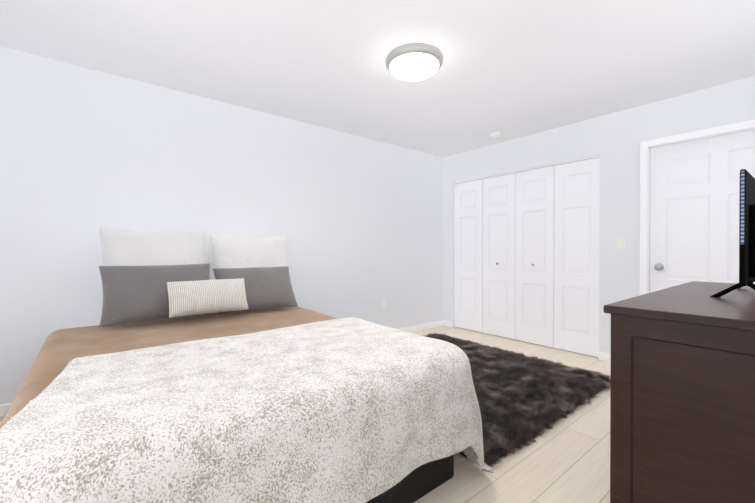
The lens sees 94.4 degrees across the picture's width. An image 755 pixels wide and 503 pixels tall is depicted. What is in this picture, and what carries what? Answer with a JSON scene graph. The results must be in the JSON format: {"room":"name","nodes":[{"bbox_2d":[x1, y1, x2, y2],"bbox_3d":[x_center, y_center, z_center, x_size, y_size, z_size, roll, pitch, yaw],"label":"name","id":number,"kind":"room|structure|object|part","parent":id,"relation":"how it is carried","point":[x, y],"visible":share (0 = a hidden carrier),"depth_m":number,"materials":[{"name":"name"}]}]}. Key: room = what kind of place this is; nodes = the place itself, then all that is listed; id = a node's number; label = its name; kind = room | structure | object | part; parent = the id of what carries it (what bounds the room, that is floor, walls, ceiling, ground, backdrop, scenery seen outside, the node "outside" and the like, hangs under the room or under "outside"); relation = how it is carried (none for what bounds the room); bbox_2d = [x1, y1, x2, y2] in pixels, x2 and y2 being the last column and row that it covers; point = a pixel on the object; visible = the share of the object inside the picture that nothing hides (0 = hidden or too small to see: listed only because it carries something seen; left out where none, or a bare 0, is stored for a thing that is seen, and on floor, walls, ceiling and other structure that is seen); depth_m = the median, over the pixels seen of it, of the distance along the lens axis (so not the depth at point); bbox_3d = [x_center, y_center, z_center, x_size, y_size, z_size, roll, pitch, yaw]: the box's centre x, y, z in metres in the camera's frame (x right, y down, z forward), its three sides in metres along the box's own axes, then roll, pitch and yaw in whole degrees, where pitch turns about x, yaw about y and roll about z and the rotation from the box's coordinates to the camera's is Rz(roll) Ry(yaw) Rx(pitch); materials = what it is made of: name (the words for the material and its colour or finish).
{"room":"bedroom","nodes":[
{"label":"bedroom","id":0,"kind":"room"},
{"bbox_2d":[0,47,443,404],"bbox_3d":[-0.602,-0.134,3.898,5.620,2.440,0.120,0,0,-39],"label":"wall","id":1,"kind":"structure","parent":0,"point":[86,154],"depth_m":2.97,"materials":[{"name":"white paint"}]},
{"bbox_2d":[0,320,443,417],"bbox_3d":[-0.832,1.044,3.632,4.620,0.085,0.013,0,0,-39],"label":"baseboard","id":2,"kind":"structure","parent":1,"relation":"attached to","point":[4,408],"depth_m":4.71,"materials":[{"name":"white wood"}]},
{"bbox_2d":[382,299,385,308],"bbox_3d":[0.080,0.653,4.372,0.072,0.116,0.009,0,0,-39],"label":"wall outlet","id":3,"kind":"object","parent":1,"relation":"attached to","point":[383,303],"visible":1,"depth_m":4.37,"materials":[{"name":"white plastic"}]},
{"bbox_2d":[0,326,610,502],"bbox_3d":[0.522,1.143,2.518,5.620,0.100,3.750,0,0,-39],"label":"floor","id":4,"kind":"structure","parent":0,"point":[567,460],"depth_m":1.82,"materials":[{"name":"beige wood"}]},
{"bbox_2d":[0,228,492,502],"bbox_3d":[-0.822,0.465,2.053,1.858,1.260,2.356,0,0,-39],"label":"bed","id":5,"kind":"object","parent":4,"relation":"on","point":[177,375],"visible":1,"depth_m":1.35,"materials":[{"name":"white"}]},
{"bbox_2d":[99,228,204,320],"bbox_3d":[-1.644,0.161,2.620,0.710,0.700,0.174,0,-10,-39],"label":"pillow","id":6,"kind":"object","parent":5,"relation":"on","point":[119,247],"depth_m":2.57,"materials":[{"name":"white fabric"}]},
{"bbox_2d":[99,264,216,326],"bbox_3d":[-1.539,0.284,2.492,0.720,0.450,0.186,0,-29,-39],"label":"pillow","id":7,"kind":"object","parent":5,"relation":"on","point":[132,293],"depth_m":2.36,"materials":[{"name":"grey fabric"}]},
{"bbox_2d":[0,307,337,427],"bbox_3d":[-0.817,0.752,2.003,1.804,0.499,2.043,0,0,-39],"label":"blanket","id":8,"kind":"object","parent":5,"relation":"on","point":[60,346],"depth_m":2.00,"materials":[{"name":"fabric"}]},
{"bbox_2d":[0,317,491,502],"bbox_3d":[-0.428,0.770,1.595,1.828,0.603,1.146,0,0,-39],"label":"throw","id":9,"kind":"object","parent":5,"relation":"on","point":[350,409],"depth_m":1.20,"materials":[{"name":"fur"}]},
{"bbox_2d":[210,235,287,279],"bbox_3d":[-1.089,0.175,3.080,0.710,0.670,0.163,0,-11,-39],"label":"pillow","id":10,"kind":"object","parent":5,"relation":"on","point":[228,252],"depth_m":3.01,"materials":[{"name":"white fabric"}]},
{"bbox_2d":[213,266,297,313],"bbox_3d":[-1.002,0.302,2.908,0.660,0.420,0.179,0,-33,-36],"label":"pillow","id":11,"kind":"object","parent":5,"relation":"on","point":[266,287],"depth_m":2.88,"materials":[{"name":"grey fabric"}]},
{"bbox_3d":[-0.891,0.940,2.093,1.470,0.310,2.210,0,0,-39],"label":"frame","id":12,"kind":"part","parent":5,"relation":"part of","materials":[{"name":"black"}]},
{"bbox_2d":[424,333,610,466],"bbox_3d":[0.639,1.064,3.056,1.740,0.049,1.880,0,0,-39],"label":"rug","id":13,"kind":"object","parent":4,"relation":"on","point":[522,399],"visible":0.4,"depth_m":2.54,"materials":[{"name":"black fur"}]},
{"bbox_2d":[603,281,754,502],"bbox_3d":[1.506,0.641,1.475,1.460,0.915,0.554,0,0,-39],"label":"dresser","id":14,"kind":"object","parent":4,"relation":"on","point":[682,408],"visible":1,"depth_m":1.08,"materials":[{"name":"brown wood"}]},
{"bbox_2d":[710,169,754,296],"bbox_3d":[1.624,-0.060,1.506,0.728,0.485,0.200,0,0,-38],"label":"tv","id":15,"kind":"object","parent":14,"relation":"on","point":[747,231],"visible":1,"depth_m":1.31,"materials":[{"name":"black plastic"}]},
{"bbox_2d":[0,0,754,157],"bbox_3d":[0.522,-1.397,2.504,5.620,0.100,3.750,0,0,-39],"label":"ceiling","id":16,"kind":"structure","parent":0,"point":[512,69],"depth_m":2.38,"materials":[{"name":"white paint"}]},
{"bbox_2d":[386,43,442,80],"bbox_3d":[0.257,-1.291,2.451,0.400,0.112,0.400,0,0,-39],"label":"ceiling light","id":17,"kind":"object","parent":16,"relation":"attached to","point":[414,61],"visible":1,"depth_m":2.35,"materials":[{"name":"silver metal"}]},
{"bbox_2d":[490,131,501,137],"bbox_3d":[1.359,-1.337,4.013,0.132,0.036,0.132,0,0,-39],"label":"smoke detector","id":18,"kind":"object","parent":16,"relation":"attached to","point":[495,134],"visible":1,"depth_m":3.98,"materials":[{"name":"white plastic"}]},
{"bbox_2d":[443,76,754,353],"bbox_3d":[2.091,-0.134,3.783,0.120,2.440,3.450,0,0,-39],"label":"wall","id":19,"kind":"structure","parent":0,"point":[613,140],"depth_m":3.43,"materials":[{"name":"white paint"}]},
{"bbox_2d":[454,155,599,183],"bbox_3d":[1.679,-0.969,4.255,0.040,0.014,1.850,0,0,-39],"label":"trim","id":20,"kind":"structure","parent":19,"relation":"attached to","point":[592,157],"depth_m":4.07,"materials":[{"name":"white wood"}]},
{"bbox_2d":[455,157,599,356],"bbox_3d":[1.674,0.057,4.256,0.067,2.030,1.838,0,0,-39],"label":"closet doors","id":21,"kind":"structure","parent":19,"relation":"in","point":[527,256],"depth_m":4.08,"materials":[{"name":"white wood"}]},
{"bbox_2d":[444,320,610,361],"bbox_3d":[2.044,1.044,3.742,0.013,0.085,3.437,0,0,-39],"label":"baseboard","id":22,"kind":"structure","parent":19,"relation":"attached to","point":[604,356],"depth_m":3.49,"materials":[{"name":"white wood"}]},
{"bbox_2d":[616,237,624,248],"bbox_3d":[2.343,-0.082,3.369,0.010,0.116,0.072,0,0,-39],"label":"light switch","id":23,"kind":"object","parent":19,"relation":"attached to","point":[620,242],"visible":1,"depth_m":3.37,"materials":[{"name":"white plastic"}]},
{"bbox_2d":[640,120,754,294],"bbox_3d":[2.812,0.040,2.881,0.136,2.102,1.044,0,0,-39],"label":"door frame","id":24,"kind":"structure","parent":19,"relation":"attached to","point":[645,146],"depth_m":3.20,"materials":[{"name":"white wood"}]},
{"bbox_2d":[650,129,754,292],"bbox_3d":[2.782,0.066,2.858,0.101,2.030,0.910,0,0,-39],"label":"entry door","id":25,"kind":"structure","parent":19,"relation":"in","point":[694,207],"depth_m":2.97,"materials":[{"name":"white wood"}]},
{"bbox_3d":[2.526,0.140,3.147,0.066,0.064,0.064,0,0,-39],"label":"knob","id":26,"kind":"part","parent":25,"relation":"part of","materials":[{"name":"silver metal"}]}
]}

